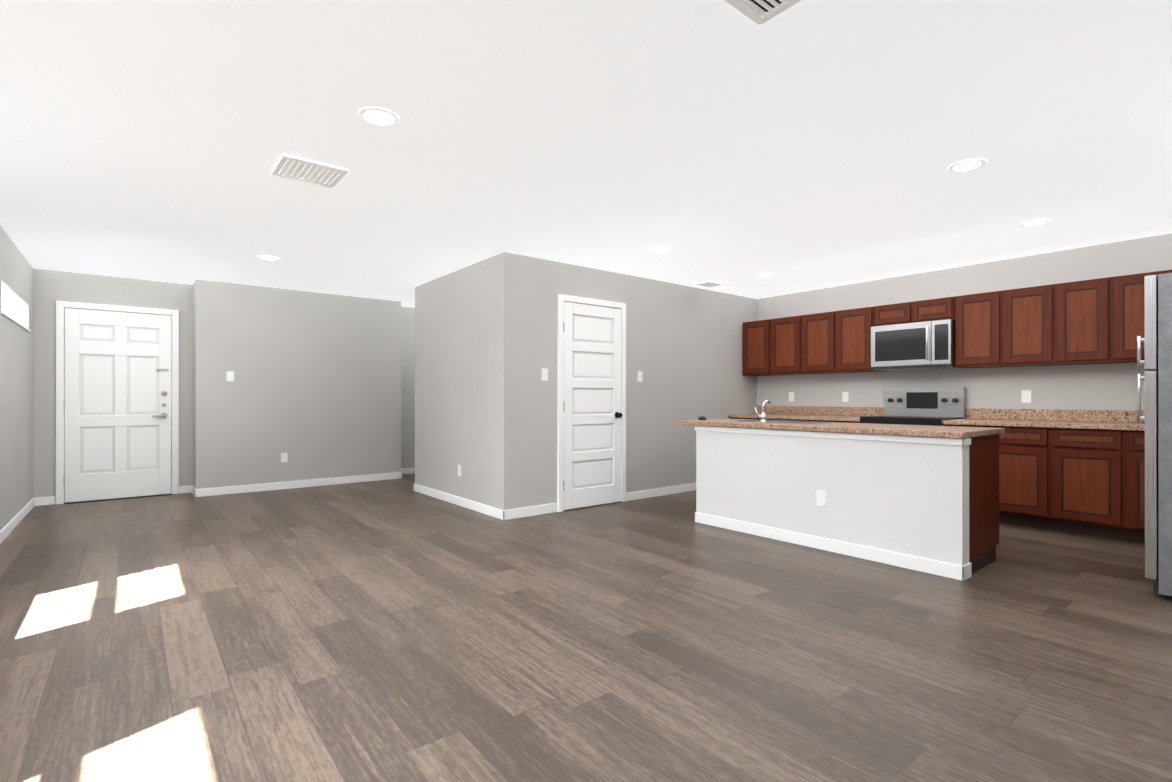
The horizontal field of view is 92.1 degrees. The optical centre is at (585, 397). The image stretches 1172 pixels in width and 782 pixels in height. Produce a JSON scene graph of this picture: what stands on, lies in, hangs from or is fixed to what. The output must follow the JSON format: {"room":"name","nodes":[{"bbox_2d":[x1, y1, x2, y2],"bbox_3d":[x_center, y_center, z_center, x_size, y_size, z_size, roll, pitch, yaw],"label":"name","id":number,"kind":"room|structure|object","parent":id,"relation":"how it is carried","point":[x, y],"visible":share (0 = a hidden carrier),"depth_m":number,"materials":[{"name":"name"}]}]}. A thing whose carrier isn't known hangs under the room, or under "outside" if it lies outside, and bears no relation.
{"room":"kitchen","nodes":[
{"label":"kitchen","id":0,"kind":"room"},
{"bbox_2d":[0,225,32,530],"bbox_3d":[-2.377,-0.110,1.572,0.150,2.440,11.013,0,0,-39],"label":"wall","id":1,"kind":"structure","parent":0,"point":[16,410],"depth_m":4.92,"materials":[{"name":"beige paint"}]},
{"bbox_2d":[1,280,30,331],"bbox_3d":[-5.053,-0.782,4.931,0.142,0.267,1.520,0,0,-39],"label":"window blinds","id":2,"kind":"object","parent":1,"relation":"attached to","point":[15,307],"visible":0.77,"depth_m":4.92,"materials":[{"name":"white"}]},
{"bbox_2d":[0,497,39,543],"bbox_3d":[-2.311,1.066,1.623,0.016,0.088,10.713,0,0,-39],"label":"baseboard","id":3,"kind":"structure","parent":1,"relation":"attached to","point":[10,526],"depth_m":4.97,"materials":[{"name":"white wood"}]},
{"bbox_2d":[33,268,192,503],"bbox_3d":[-5.194,-0.105,6.276,1.347,2.440,0.150,0,0,-39],"label":"wall","id":4,"kind":"structure","parent":0,"point":[51,288],"depth_m":5.99,"materials":[{"name":"beige paint"}]},
{"bbox_2d":[63,308,171,503],"bbox_3d":[-5.108,0.087,6.192,0.919,2.055,0.084,0,0,-39],"label":"front door","id":5,"kind":"structure","parent":4,"relation":"in","point":[117,405],"depth_m":6.19,"materials":[{"name":"white paint"}]},
{"bbox_2d":[56,301,178,504],"bbox_3d":[-5.123,0.052,6.217,1.041,2.125,0.029,0,0,-39],"label":"door frame","id":6,"kind":"structure","parent":4,"relation":"attached to","point":[60,305],"depth_m":6.05,"materials":[{"name":"white wood"}]},
{"bbox_2d":[188,485,193,492],"bbox_3d":[-4.504,1.071,6.480,0.013,0.088,0.393,0,0,-39],"label":"baseboard","id":7,"kind":"structure","parent":4,"relation":"attached to","point":[189,486],"depth_m":6.61,"materials":[{"name":"white wood"}]},
{"bbox_2d":[193,279,400,488],"bbox_3d":[-3.632,-0.104,7.275,2.340,2.440,0.548,0,0,-39],"label":"wall bump-out","id":8,"kind":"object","parent":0,"point":[313,390],"visible":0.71,"depth_m":6.94,"materials":[{"name":"beige paint"}]},
{"bbox_2d":[226,371,233,381],"bbox_3d":[-4.114,-0.245,6.530,0.073,0.117,0.009,0,0,-39],"label":"light switch","id":9,"kind":"object","parent":8,"relation":"attached to","point":[229,375],"visible":1,"depth_m":6.53,"materials":[{"name":"white plastic"}]},
{"bbox_2d":[281,453,287,462],"bbox_3d":[-3.676,0.731,6.881,0.073,0.117,0.008,0,0,-39],"label":"outlet","id":10,"kind":"object","parent":8,"relation":"attached to","point":[284,457],"visible":1,"depth_m":6.88,"materials":[{"name":"white plastic"}]},
{"bbox_2d":[401,306,414,467],"bbox_3d":[-1.364,-0.102,9.351,3.796,2.440,0.150,0,0,-39],"label":"wall","id":11,"kind":"structure","parent":0,"point":[407,387],"depth_m":8.26,"materials":[{"name":"beige paint"}]},
{"bbox_2d":[401,467,414,473],"bbox_3d":[-1.371,1.074,9.237,3.645,0.088,0.016,0,0,-39],"label":"baseboard","id":12,"kind":"structure","parent":11,"relation":"attached to","point":[406,470],"depth_m":8.25,"materials":[{"name":"white wood"}]},
{"bbox_2d":[0,473,1171,781],"bbox_3d":[0.541,1.163,3.913,7.933,0.100,11.313,0,0,-39],"label":"floor","id":13,"kind":"structure","parent":0,"point":[390,631],"depth_m":2.48,"materials":[{"name":"brown wood"}]},
{"bbox_2d":[192,471,403,496],"bbox_3d":[-3.456,1.072,7.055,2.366,0.088,0.012,0,0,-39],"label":"baseboard","id":14,"kind":"structure","parent":13,"relation":"on","point":[399,475],"depth_m":6.92,"materials":[{"name":"white wood"}]},
{"bbox_2d":[756,418,779,419],"bbox_3d":[2.478,0.685,6.871,0.604,0.862,0.493,0,0,-39],"label":"base cabinet","id":15,"kind":"object","parent":13,"relation":"on","point":[756,418],"depth_m":6.73,"materials":[{"name":"brown wood"}]},
{"bbox_2d":[780,418,803,420],"bbox_3d":[2.692,0.685,6.603,0.604,0.862,0.493,0,0,-39],"label":"base cabinet","id":16,"kind":"object","parent":13,"relation":"on","point":[789,419],"depth_m":6.52,"materials":[{"name":"brown wood"}]},
{"bbox_2d":[728,414,863,421],"bbox_3d":[2.575,0.233,6.728,0.632,0.037,1.676,0,0,-39],"label":"countertop","id":17,"kind":"structure","parent":16,"relation":"on","point":[807,417],"depth_m":6.49,"materials":[{"name":"brown stone"}]},
{"bbox_2d":[696,426,968,565],"bbox_3d":[1.686,0.683,4.287,0.120,0.860,2.080,0,0,-39],"label":"wall","id":18,"kind":"structure","parent":13,"relation":"on","point":[907,498],"depth_m":4.00,"materials":[{"name":"grey paint"}]},
{"bbox_2d":[816,490,825,506],"bbox_3d":[1.723,0.738,4.137,0.008,0.117,0.073,0,0,-39],"label":"outlet","id":19,"kind":"object","parent":18,"relation":"attached to","point":[820,497],"visible":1,"depth_m":4.13,"materials":[{"name":"white plastic"}]},
{"bbox_2d":[694,426,998,580],"bbox_3d":[1.924,0.683,4.478,0.756,0.862,2.106,0,0,-39],"label":"kitchen island","id":20,"kind":"object","parent":13,"relation":"on","point":[983,494],"depth_m":3.76,"materials":[{"name":"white wood"}]},
{"bbox_2d":[670,420,1004,438],"bbox_3d":[1.837,0.229,4.573,0.803,0.037,2.372,0,0,-39],"label":"island countertop","id":21,"kind":"structure","parent":20,"relation":"on","point":[881,429],"depth_m":3.98,"materials":[{"name":"brown stone"}]},
{"bbox_2d":[755,400,771,423],"bbox_3d":[1.514,0.116,4.810,0.149,0.189,0.110,0,0,-39],"label":"faucet","id":22,"kind":"object","parent":21,"relation":"on","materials":[{"name":"silver metal"}]},
{"bbox_2d":[770,420,837,423],"bbox_3d":[1.706,0.311,4.938,0.439,0.206,0.790,0,0,-39],"label":"sink","id":23,"kind":"object","parent":21,"relation":"in","point":[771,421],"depth_m":4.88,"materials":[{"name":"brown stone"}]},
{"bbox_2d":[860,387,965,425],"bbox_3d":[3.296,0.507,5.740,0.711,1.215,0.760,0,0,-39],"label":"range","id":24,"kind":"object","parent":13,"relation":"on","point":[922,406],"visible":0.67,"depth_m":5.82,"materials":[{"name":"silver metal"}]},
{"bbox_2d":[972,426,1047,528],"bbox_3d":[3.919,0.683,5.076,0.604,0.862,0.525,0,0,-39],"label":"base cabinet","id":25,"kind":"object","parent":13,"relation":"on","point":[1023,450],"depth_m":4.83,"materials":[{"name":"brown wood"}]},
{"bbox_2d":[1048,430,1119,539],"bbox_3d":[4.224,0.683,4.696,0.604,0.862,0.450,0,0,-39],"label":"base cabinet","id":26,"kind":"object","parent":13,"relation":"on","point":[1074,471],"depth_m":4.52,"materials":[{"name":"brown wood"}]},
{"bbox_2d":[944,418,1144,429],"bbox_3d":[4.322,0.230,4.552,0.632,0.037,2.368,0,0,-39],"label":"countertop","id":27,"kind":"structure","parent":26,"relation":"on","point":[968,421],"depth_m":4.76,"materials":[{"name":"brown stone"}]},
{"bbox_2d":[1120,430,1144,542],"bbox_3d":[4.506,0.682,4.345,0.604,0.862,0.450,0,0,-39],"label":"base cabinet","id":28,"kind":"object","parent":13,"relation":"on","point":[1132,442],"depth_m":4.31,"materials":[{"name":"brown wood"}]},
{"bbox_2d":[1137,273,1171,599],"bbox_3d":[3.659,0.211,3.084,0.760,1.802,0.853,0,0,-39],"label":"refrigerator","id":29,"kind":"object","parent":13,"relation":"on","point":[1157,340],"visible":1,"depth_m":3.11,"materials":[{"name":"silver metal"}]},
{"bbox_2d":[415,252,756,510],"bbox_3d":[0.123,-0.104,7.173,3.903,2.440,2.083,0,0,-39],"label":"wall","id":30,"kind":"structure","parent":0,"point":[485,394],"depth_m":6.04,"materials":[{"name":"beige paint"}]},
{"bbox_2d":[458,465,460,475],"bbox_3d":[-1.305,0.752,5.827,0.008,0.117,0.073,0,0,-39],"label":"outlet","id":31,"kind":"object","parent":30,"relation":"attached to","point":[459,470],"visible":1,"depth_m":5.82,"materials":[{"name":"white plastic"}]},
{"bbox_2d":[413,483,507,519],"bbox_3d":[-1.393,1.071,5.934,0.013,0.088,2.076,0,0,-39],"label":"baseboard","id":32,"kind":"structure","parent":30,"relation":"attached to","point":[485,509],"depth_m":5.74,"materials":[{"name":"white wood"}]},
{"bbox_2d":[508,503,557,519],"bbox_3d":[-0.503,1.070,5.325,0.573,0.088,0.012,0,0,-39],"label":"baseboard","id":33,"kind":"structure","parent":30,"relation":"attached to","point":[547,508],"depth_m":5.32,"materials":[{"name":"white wood"}]},
{"bbox_2d":[542,368,547,380],"bbox_3d":[-0.394,-0.221,5.415,0.073,0.117,0.009,0,0,-39],"label":"light switch","id":34,"kind":"object","parent":30,"relation":"attached to","point":[544,374],"visible":1,"depth_m":5.41,"materials":[{"name":"white plastic"}]},
{"bbox_2d":[557,294,625,511],"bbox_3d":[0.074,0.054,5.778,0.890,2.121,0.029,0,0,-39],"label":"door frame","id":35,"kind":"structure","parent":30,"relation":"attached to","point":[561,298],"depth_m":5.52,"materials":[{"name":"white wood"}]},
{"bbox_2d":[563,302,622,509],"bbox_3d":[0.091,0.081,5.750,0.772,2.043,0.092,0,0,-39],"label":"pantry door","id":36,"kind":"structure","parent":30,"relation":"in","point":[593,415],"depth_m":5.76,"materials":[{"name":"white paint"}]},
{"bbox_2d":[637,371,641,381],"bbox_3d":[0.594,-0.230,6.210,0.073,0.117,0.009,0,0,-39],"label":"light switch","id":37,"kind":"object","parent":30,"relation":"attached to","point":[639,376],"visible":1,"depth_m":6.20,"materials":[{"name":"white plastic"}]},
{"bbox_2d":[626,483,695,500],"bbox_3d":[1.117,1.071,6.626,1.797,0.088,0.012,0,0,-39],"label":"baseboard","id":38,"kind":"structure","parent":30,"relation":"attached to","point":[643,494],"depth_m":6.40,"materials":[{"name":"white wood"}]},
{"bbox_2d":[0,0,1171,307],"bbox_3d":[0.541,-1.377,3.916,7.933,0.100,11.313,0,0,-39],"label":"ceiling","id":39,"kind":"structure","parent":0,"point":[808,144],"depth_m":2.88,"materials":[{"name":"white paint"}]},
{"bbox_2d":[257,255,279,259],"bbox_3d":[-3.004,-1.321,5.345,0.184,0.008,0.184,0,0,-39],"label":"recessed light","id":40,"kind":"object","parent":39,"relation":"in","point":[266,257],"visible":0.96,"depth_m":5.32,"materials":[{"name":"white plastic"}]},
{"bbox_2d":[272,154,347,187],"bbox_3d":[-1.618,-1.321,3.309,0.340,0.012,0.330,0,0,-39],"label":"ceiling vent","id":41,"kind":"object","parent":39,"relation":"in","point":[305,170],"visible":0.98,"depth_m":3.29,"materials":[{"name":"white metal"}]},
{"bbox_2d":[358,107,398,126],"bbox_3d":[-0.978,-1.324,2.670,0.184,0.008,0.184,0,0,-39],"label":"recessed light","id":42,"kind":"object","parent":39,"relation":"in","point":[379,116],"visible":1,"depth_m":2.65,"materials":[{"name":"white plastic"}]},
{"bbox_2d":[649,248,669,253],"bbox_3d":[0.663,-1.322,5.087,0.184,0.008,0.184,0,0,-39],"label":"recessed light","id":43,"kind":"object","parent":39,"relation":"in","point":[659,250],"visible":0.92,"depth_m":5.06,"materials":[{"name":"white plastic"}]},
{"bbox_2d":[696,281,722,286],"bbox_3d":[1.434,-1.318,6.568,0.260,0.012,0.190,0,0,-39],"label":"ceiling vent","id":44,"kind":"object","parent":39,"relation":"in","point":[709,284],"visible":1,"depth_m":6.55,"materials":[{"name":"white metal"}]},
{"bbox_2d":[724,0,800,24],"bbox_3d":[0.567,-1.323,1.794,0.330,0.012,0.260,0,0,-39],"label":"ceiling vent","id":45,"kind":"object","parent":39,"relation":"in","point":[759,12],"visible":0.95,"depth_m":1.91,"materials":[{"name":"white metal"}]},
{"bbox_2d":[757,274,774,277],"bbox_3d":[1.950,-1.321,6.122,0.184,0.008,0.184,0,0,-39],"label":"recessed light","id":46,"kind":"object","parent":39,"relation":"in","point":[765,275],"visible":1,"depth_m":6.10,"materials":[{"name":"white plastic"}]},
{"bbox_2d":[948,158,986,171],"bbox_3d":[2.176,-1.324,3.225,0.184,0.008,0.184,0,0,-39],"label":"recessed light","id":47,"kind":"object","parent":39,"relation":"in","point":[967,165],"visible":1,"depth_m":3.21,"materials":[{"name":"white plastic"}]},
{"bbox_2d":[1020,219,1050,226],"bbox_3d":[3.406,-1.323,4.284,0.184,0.008,0.184,0,0,-39],"label":"recessed light","id":48,"kind":"object","parent":39,"relation":"in","point":[1036,222],"visible":0.98,"depth_m":4.27,"materials":[{"name":"white plastic"}]},
{"bbox_2d":[757,233,1171,409],"bbox_3d":[2.785,-0.104,7.096,0.150,2.440,8.563,0,0,-39],"label":"wall","id":49,"kind":"structure","parent":0,"point":[1112,386],"depth_m":5.52,"materials":[{"name":"beige paint"}]},
{"bbox_2d":[743,320,767,375],"bbox_3d":[2.316,-0.634,7.281,0.344,0.691,0.491,0,0,-39],"label":"upper cabinet","id":50,"kind":"object","parent":49,"relation":"attached to","point":[753,332],"depth_m":7.23,"materials":[{"name":"brown wood"}]},
{"bbox_2d":[764,317,795,375],"bbox_3d":[2.556,-0.634,6.982,0.344,0.691,0.563,0,0,-39],"label":"upper cabinet","id":51,"kind":"object","parent":49,"relation":"attached to","point":[778,331],"depth_m":6.96,"materials":[{"name":"brown wood"}]},
{"bbox_2d":[789,392,793,400],"bbox_3d":[2.613,-0.009,7.183,0.008,0.117,0.073,0,0,-39],"label":"outlet","id":52,"kind":"object","parent":49,"relation":"attached to","point":[791,396],"visible":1,"depth_m":7.18,"materials":[{"name":"white plastic"}]},
{"bbox_2d":[792,312,827,373],"bbox_3d":[2.818,-0.635,6.656,0.344,0.691,0.563,0,0,-39],"label":"upper cabinet","id":53,"kind":"object","parent":49,"relation":"attached to","point":[810,331],"depth_m":6.63,"materials":[{"name":"brown wood"}]},
{"bbox_2d":[842,392,848,401],"bbox_3d":[3.049,-0.010,6.640,0.008,0.117,0.073,0,0,-39],"label":"outlet","id":54,"kind":"object","parent":49,"relation":"attached to","point":[845,396],"visible":1,"depth_m":6.63,"materials":[{"name":"white plastic"}]},
{"bbox_2d":[828,307,884,373],"bbox_3d":[3.058,-0.635,6.357,0.344,0.691,0.491,0,0,-39],"label":"upper cabinet","id":55,"kind":"object","parent":49,"relation":"attached to","point":[849,331],"depth_m":6.26,"materials":[{"name":"brown wood"}]},
{"bbox_2d":[872,303,903,326],"bbox_3d":[3.351,-0.869,5.992,0.344,0.224,0.436,0,0,-39],"label":"upper cabinet","id":56,"kind":"object","parent":49,"relation":"attached to","point":[891,314],"depth_m":5.94,"materials":[{"name":"brown wood"}]},
{"bbox_2d":[904,296,955,323],"bbox_3d":[3.553,-0.869,5.741,0.344,0.224,0.436,0,0,-39],"label":"upper cabinet","id":57,"kind":"object","parent":49,"relation":"attached to","point":[940,308],"depth_m":5.63,"materials":[{"name":"brown wood"}]},
{"bbox_2d":[871,319,955,370],"bbox_3d":[3.408,-0.524,5.831,0.455,0.458,0.752,0,0,-39],"label":"microwave","id":58,"kind":"object","parent":57,"relation":"attached to","point":[926,345],"visible":0.98,"depth_m":5.69,"materials":[{"name":"silver metal"}]},
{"bbox_2d":[756,406,1144,421],"bbox_3d":[3.795,0.160,5.697,0.019,0.105,4.812,0,0,-39],"label":"backsplash","id":59,"kind":"structure","parent":49,"relation":"attached to","point":[1032,415],"depth_m":5.32,"materials":[{"name":"brown stone"}]},
{"bbox_2d":[955,292,991,368],"bbox_3d":[3.834,-0.636,5.390,0.344,0.691,0.453,0,0,-39],"label":"upper cabinet","id":60,"kind":"object","parent":49,"relation":"attached to","point":[971,324],"depth_m":5.35,"materials":[{"name":"brown wood"}]},
{"bbox_2d":[988,286,1039,367],"bbox_3d":[4.050,-0.636,5.121,0.344,0.691,0.524,0,0,-39],"label":"upper cabinet","id":61,"kind":"object","parent":49,"relation":"attached to","point":[1013,314],"depth_m":5.09,"materials":[{"name":"brown wood"}]},
{"bbox_2d":[1021,390,1030,402],"bbox_3d":[4.128,-0.011,5.296,0.008,0.117,0.073,0,0,-39],"label":"outlet","id":62,"kind":"object","parent":49,"relation":"attached to","point":[1025,396],"visible":1,"depth_m":5.29,"materials":[{"name":"white plastic"}]},
{"bbox_2d":[1040,279,1095,365],"bbox_3d":[4.282,-0.637,4.833,0.344,0.691,0.504,0,0,-39],"label":"upper cabinet","id":63,"kind":"object","parent":49,"relation":"attached to","point":[1067,310],"depth_m":4.80,"materials":[{"name":"brown wood"}]},
{"bbox_2d":[1096,271,1159,363],"bbox_3d":[4.507,-0.637,4.552,0.344,0.691,0.504,0,0,-39],"label":"upper cabinet","id":64,"kind":"object","parent":49,"relation":"attached to","point":[1119,299],"depth_m":4.54,"materials":[{"name":"brown wood"}]},
{"bbox_2d":[1160,270,1171,273],"bbox_3d":[4.733,-0.637,4.272,0.344,0.691,0.504,0,0,-39],"label":"upper cabinet","id":65,"kind":"object","parent":49,"relation":"attached to","point":[1165,271],"depth_m":4.35,"materials":[{"name":"brown wood"}]}
]}

